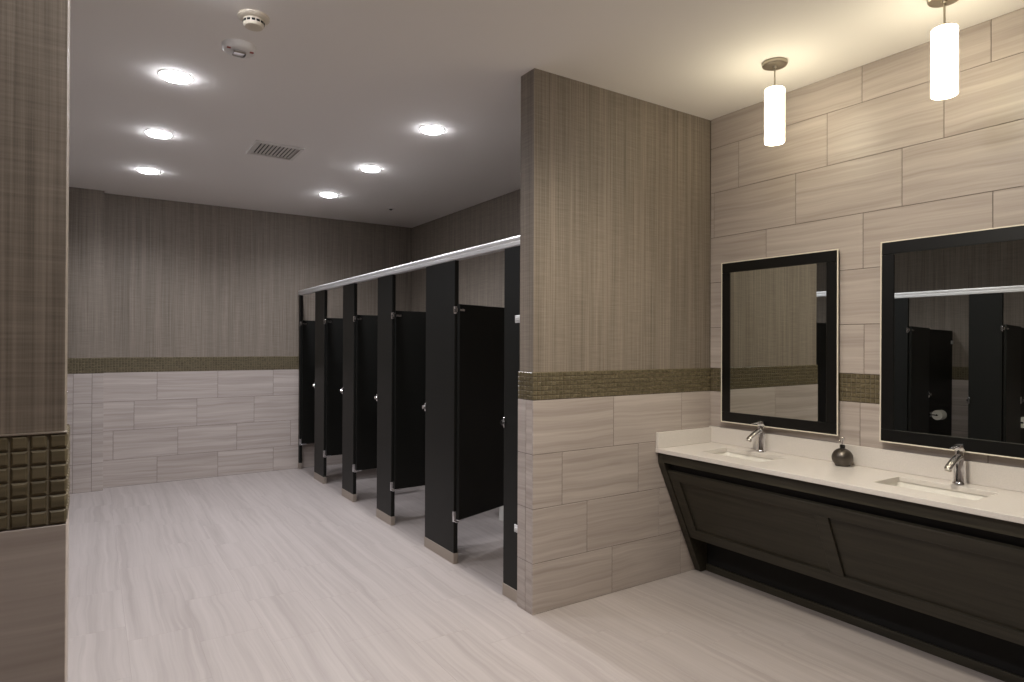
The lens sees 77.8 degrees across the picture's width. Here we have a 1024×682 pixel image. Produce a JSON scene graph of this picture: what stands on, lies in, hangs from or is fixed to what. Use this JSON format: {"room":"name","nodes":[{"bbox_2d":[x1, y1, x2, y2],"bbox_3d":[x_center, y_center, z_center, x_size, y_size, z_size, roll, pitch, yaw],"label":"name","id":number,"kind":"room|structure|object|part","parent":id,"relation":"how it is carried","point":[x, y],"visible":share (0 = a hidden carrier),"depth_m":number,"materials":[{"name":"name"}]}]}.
{"room":"public restroom","nodes":[
{"label":"public restroom","id":0,"kind":"room"},
{"bbox_2d":[0,0,69,681],"bbox_3d":[-1.477,-0.022,0.710,1.614,3.018,0.147,0,0,-33],"label":"wall","id":1,"kind":"structure","parent":0,"point":[34,34],"depth_m":1.07,"materials":[{"name":"paper"}]},
{"bbox_2d":[67,187,103,493],"bbox_3d":[-4.872,-0.011,5.972,1.739,3.018,0.141,0,0,-33],"label":"wall","id":2,"kind":"structure","parent":0,"point":[85,364],"depth_m":6.31,"materials":[{"name":"tile"}]},
{"bbox_2d":[103,193,410,487],"bbox_3d":[-3.522,0.000,7.017,5.143,3.018,0.163,0,0,-33],"label":"wall","id":3,"kind":"structure","parent":0,"point":[201,313],"depth_m":7.05,"materials":[{"name":"paper"}]},
{"bbox_2d":[68,464,1003,681],"bbox_3d":[-0.893,1.561,3.012,5.343,0.120,9.618,0,0,-33],"label":"floor","id":4,"kind":"structure","parent":0,"point":[278,575],"depth_m":3.50,"materials":[{"name":"grey tile"}]},
{"bbox_2d":[298,295,302,468],"bbox_3d":[-2.502,0.487,7.532,0.040,2.057,0.082,0,0,-33],"label":"pilaster","id":5,"kind":"object","parent":4,"relation":"on","point":[300,296],"visible":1,"depth_m":7.52,"materials":[{"name":"black laminate"}]},
{"bbox_2d":[301,320,314,444],"bbox_3d":[-2.261,0.493,7.667,0.546,1.470,0.080,0,0,-35],"label":"door","id":6,"kind":"structure","parent":5,"relation":"attached to","point":[308,327],"depth_m":7.54,"materials":[{"name":"black plastic"}]},
{"bbox_2d":[312,290,327,483],"bbox_3d":[-2.074,0.486,6.864,0.059,2.057,0.381,0,0,-33],"label":"pilaster","id":7,"kind":"object","parent":4,"relation":"on","point":[320,459],"visible":1,"depth_m":6.83,"materials":[{"name":"black plastic"}]},
{"bbox_2d":[326,318,342,456],"bbox_3d":[-1.733,0.492,6.893,0.576,1.470,0.080,0,0,-36],"label":"door","id":8,"kind":"structure","parent":7,"relation":"attached to","point":[334,326],"depth_m":6.76,"materials":[{"name":"black plastic"}]},
{"bbox_2d":[340,283,356,501],"bbox_3d":[-1.564,0.484,6.090,0.059,2.057,0.357,0,0,-33],"label":"pilaster","id":9,"kind":"object","parent":4,"relation":"on","point":[348,390],"visible":1,"depth_m":6.06,"materials":[{"name":"black plastic"}]},
{"bbox_2d":[355,315,377,471],"bbox_3d":[-1.233,0.490,6.133,0.576,1.470,0.080,0,0,-37],"label":"door","id":10,"kind":"structure","parent":9,"relation":"attached to","point":[366,325],"depth_m":6.01,"materials":[{"name":"black plastic"}]},
{"bbox_2d":[298,235,519,295],"bbox_3d":[-1.229,-0.575,5.611,0.048,0.060,4.708,0,0,-33],"label":"headrail","id":11,"kind":"object","parent":9,"relation":"on","point":[501,245],"visible":0.85,"depth_m":4.65,"materials":[{"name":"silver metal"}]},
{"bbox_2d":[374,274,395,525],"bbox_3d":[-1.062,0.483,5.330,0.059,2.057,0.360,0,0,-33],"label":"pilaster","id":12,"kind":"object","parent":4,"relation":"on","point":[385,510],"visible":1,"depth_m":5.30,"materials":[{"name":"black plastic"}]},
{"bbox_2d":[394,311,425,490],"bbox_3d":[-0.718,0.489,5.375,0.601,1.470,0.080,0,0,-36],"label":"door","id":13,"kind":"structure","parent":12,"relation":"attached to","point":[410,326],"depth_m":5.26,"materials":[{"name":"black plastic"}]},
{"bbox_2d":[422,260,458,563],"bbox_3d":[-0.503,0.481,4.482,0.059,2.057,0.489,0,0,-33],"label":"pilaster","id":14,"kind":"object","parent":4,"relation":"on","point":[442,280],"visible":1,"depth_m":4.45,"materials":[{"name":"black plastic"}]},
{"bbox_2d":[456,304,503,521],"bbox_3d":[-0.188,0.487,4.535,0.080,1.470,0.596,0,0,37],"label":"door","id":15,"kind":"structure","parent":14,"relation":"attached to","point":[480,329],"depth_m":4.47,"materials":[{"name":"black plastic"}]},
{"bbox_2d":[499,506,503,520],"bbox_3d":[0.115,1.117,5.517,0.700,0.800,0.384,0,0,-33],"label":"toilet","id":16,"kind":"object","parent":4,"relation":"on","point":[501,508],"visible":0.04,"depth_m":5.36,"materials":[{"name":"white ceramic"}]},
{"bbox_2d":[500,246,519,602],"bbox_3d":[0.010,0.479,3.701,0.056,2.057,0.219,0,0,-33],"label":"pilaster","id":17,"kind":"object","parent":4,"relation":"on","point":[509,422],"visible":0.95,"depth_m":3.71,"materials":[{"name":"black plastic"}]},
{"bbox_2d":[658,453,1023,681],"bbox_3d":[2.014,1.107,2.817,0.497,0.809,3.210,0,0,-33],"label":"vanity cabinet","id":18,"kind":"object","parent":4,"relation":"on","point":[946,584],"visible":0.88,"depth_m":3.12,"materials":[{"name":"brown wood"}]},
{"bbox_3d":[1.145,1.110,4.136,0.497,0.809,0.050,0,0,-33],"label":"panel","id":19,"kind":"part","parent":18,"relation":"part of","materials":[{"name":"brown wood"}]},
{"bbox_2d":[656,426,1023,523],"bbox_3d":[2.008,0.635,2.813,0.521,0.133,3.210,0,0,-33],"label":"countertop","id":20,"kind":"structure","parent":18,"relation":"on","point":[870,471],"depth_m":3.25,"materials":[{"name":"white stone"}]},
{"bbox_2d":[714,452,771,461],"bbox_3d":[1.381,0.777,3.798,0.311,0.144,0.484,0,0,-33],"label":"sink basin","id":21,"kind":"object","parent":20,"relation":"in","point":[759,459],"visible":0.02,"depth_m":3.94,"materials":[{"name":"white ceramic"}]},
{"bbox_2d":[746,420,765,451],"bbox_3d":[1.490,0.584,3.877,0.164,0.190,0.062,0,0,-33],"label":"faucet","id":22,"kind":"object","parent":20,"relation":"on","point":[759,432],"visible":1,"depth_m":3.88,"materials":[{"name":"silver metal"}]},
{"bbox_3d":[1.479,0.570,3.870,0.138,0.071,0.040,0,0,-33],"label":"spout","id":23,"kind":"part","parent":22,"relation":"part of","materials":[{"name":"silver metal"}]},
{"bbox_3d":[1.505,0.505,3.887,0.110,0.033,0.045,0,0,-33],"label":"handle","id":24,"kind":"part","parent":22,"relation":"part of","materials":[{"name":"silver metal"}]},
{"bbox_2d":[831,437,853,466],"bbox_3d":[1.798,0.600,3.453,0.107,0.156,0.107,0,0,-33],"label":"soap dispenser","id":25,"kind":"object","parent":20,"relation":"on","point":[842,457],"visible":1,"depth_m":3.42,"materials":[{"name":"grey metal"}]},
{"bbox_2d":[887,481,986,499],"bbox_3d":[1.951,0.775,2.935,0.311,0.144,0.484,0,0,-33],"label":"sink basin","id":26,"kind":"object","parent":20,"relation":"in","point":[899,484],"visible":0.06,"depth_m":3.04,"materials":[{"name":"white ceramic"}]},
{"bbox_2d":[944,443,967,484],"bbox_3d":[2.084,0.582,2.987,0.164,0.190,0.062,0,0,-33],"label":"faucet","id":27,"kind":"object","parent":20,"relation":"on","point":[957,462],"visible":1,"depth_m":2.99,"materials":[{"name":"silver metal"}]},
{"bbox_3d":[2.073,0.569,2.980,0.138,0.071,0.040,0,0,-33],"label":"spout","id":28,"kind":"part","parent":27,"relation":"part of","materials":[{"name":"silver metal"}]},
{"bbox_3d":[2.099,0.504,2.997,0.110,0.033,0.045,0,0,-33],"label":"handle","id":29,"kind":"part","parent":27,"relation":"part of","materials":[{"name":"silver metal"}]},
{"bbox_3d":[2.153,1.260,2.908,0.012,0.414,3.104,0,0,-33],"label":"panel","id":30,"kind":"part","parent":18,"relation":"part of","materials":[{"name":"black wood"}]},
{"bbox_2d":[69,0,1023,227],"bbox_3d":[-0.880,-1.567,3.027,5.343,0.100,9.618,0,0,-33],"label":"ceiling","id":31,"kind":"structure","parent":0,"point":[352,84],"depth_m":3.59,"materials":[{"name":"white paint"}]},
{"bbox_2d":[136,168,159,173],"bbox_3d":[-3.230,-1.502,5.640,0.188,0.024,0.188,0,0,-33],"label":"recessed light","id":32,"kind":"object","parent":31,"relation":"in","point":[143,170],"visible":1,"depth_m":5.60,"materials":[{"name":"white"}]},
{"bbox_2d":[144,129,172,138],"bbox_3d":[-2.584,-1.505,4.640,0.188,0.024,0.188,0,0,-33],"label":"recessed light","id":33,"kind":"object","parent":31,"relation":"in","point":[155,133],"visible":1,"depth_m":4.60,"materials":[{"name":"white glass"}]},
{"bbox_2d":[157,69,193,83],"bbox_3d":[-1.929,-1.507,3.642,0.188,0.024,0.188,0,0,-33],"label":"recessed light","id":34,"kind":"object","parent":31,"relation":"in","point":[175,76],"visible":1,"depth_m":3.61,"materials":[{"name":"white glass"}]},
{"bbox_2d":[222,39,255,57],"bbox_3d":[-1.405,-1.490,3.269,0.164,0.056,0.164,0,0,-33],"label":"fire alarm","id":35,"kind":"object","parent":31,"relation":"attached to","point":[238,48],"visible":1,"depth_m":3.23,"materials":[{"name":"white plastic"}]},
{"bbox_2d":[237,9,269,31],"bbox_3d":[-1.210,-1.492,2.973,0.140,0.053,0.140,0,0,-33],"label":"smoke detector","id":36,"kind":"object","parent":31,"relation":"attached to","point":[253,20],"visible":1,"depth_m":2.94,"materials":[{"name":"beige plastic"}]},
{"bbox_2d":[246,140,304,160],"bbox_3d":[-1.876,-1.504,5.025,0.364,0.015,0.376,0,0,-33],"label":"ceiling vent","id":37,"kind":"object","parent":31,"relation":"in","point":[258,148],"visible":1,"depth_m":5.02,"materials":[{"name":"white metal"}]},
{"bbox_2d":[319,192,337,197],"bbox_3d":[-1.885,-1.493,6.521,0.188,0.024,0.188,0,0,-33],"label":"recessed light","id":38,"kind":"object","parent":31,"relation":"in","point":[324,194],"visible":1,"depth_m":6.48,"materials":[{"name":"white"}]},
{"bbox_2d":[360,166,380,171],"bbox_3d":[-1.236,-1.495,5.546,0.188,0.024,0.188,0,0,-33],"label":"recessed light","id":39,"kind":"object","parent":31,"relation":"in","point":[364,168],"visible":1,"depth_m":5.50,"materials":[{"name":"white"}]},
{"bbox_2d":[419,125,444,134],"bbox_3d":[-0.571,-1.497,4.529,0.188,0.024,0.188,0,0,-33],"label":"recessed light","id":40,"kind":"object","parent":31,"relation":"in","point":[429,129],"visible":1,"depth_m":4.49,"materials":[{"name":"white glass"}]},
{"bbox_2d":[762,57,787,145],"bbox_3d":[1.419,-1.287,3.429,0.128,0.438,0.128,0,0,-33],"label":"pendant light","id":41,"kind":"object","parent":31,"relation":"hanging from","point":[774,94],"visible":1,"depth_m":3.39,"materials":[{"name":"white glass"}]},
{"bbox_3d":[1.419,-1.427,3.430,0.009,0.098,0.009,0,0,-33],"label":"stem","id":42,"kind":"part","parent":41,"relation":"part of","materials":[{"name":"silver metal"}]},
{"bbox_3d":[1.419,-1.216,3.429,0.101,0.297,0.101,0,0,-33],"label":"lamp shade","id":43,"kind":"part","parent":41,"relation":"part of","materials":[{"name":"white glass"}]},
{"bbox_2d":[927,0,958,99],"bbox_3d":[1.887,-1.288,2.770,0.128,0.438,0.128,0,0,-33],"label":"pendant light","id":44,"kind":"object","parent":31,"relation":"hanging from","point":[945,37],"visible":1,"depth_m":2.73,"materials":[{"name":"white glass"}]},
{"bbox_3d":[1.887,-1.428,2.771,0.009,0.098,0.009,0,0,-33],"label":"stem","id":45,"kind":"part","parent":44,"relation":"part of","materials":[{"name":"silver metal"}]},
{"bbox_3d":[1.887,-1.217,2.770,0.101,0.297,0.101,0,0,-33],"label":"lamp shade","id":46,"kind":"part","parent":44,"relation":"part of","materials":[{"name":"white glass"}]},
{"bbox_2d":[517,68,710,614],"bbox_3d":[0.695,0.003,3.965,1.482,3.018,0.154,0,0,-33],"label":"wall partition","id":47,"kind":"structure","parent":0,"point":[615,188],"depth_m":3.79,"materials":[{"name":"paper"}]},
{"bbox_2d":[411,8,1023,467],"bbox_3d":[1.309,0.008,4.503,0.163,3.018,9.678,0,0,-33],"label":"wall","id":48,"kind":"structure","parent":0,"point":[867,158],"depth_m":3.48,"materials":[{"name":"tile"}]},
{"bbox_2d":[721,249,838,435],"bbox_3d":[1.604,0.008,3.857,0.030,1.042,0.776,0,0,-35],"label":"wall mirror","id":49,"kind":"object","parent":48,"relation":"attached to","point":[780,314],"visible":1,"depth_m":3.81,"materials":[{"name":"black mirror"}]},
{"bbox_2d":[709,426,1023,491],"bbox_3d":[2.219,0.624,2.953,0.015,0.106,3.210,0,0,-33],"label":"backsplash","id":50,"kind":"structure","parent":48,"relation":"attached to","point":[977,473],"depth_m":3.33,"materials":[{"name":"white stone"}]},
{"bbox_2d":[879,224,1023,459],"bbox_3d":[2.161,0.003,3.018,0.031,1.048,0.782,1,-1,-33],"label":"wall mirror","id":51,"kind":"object","parent":48,"relation":"attached to","point":[952,304],"visible":1,"depth_m":3.05,"materials":[{"name":"black mirror"}]}
]}

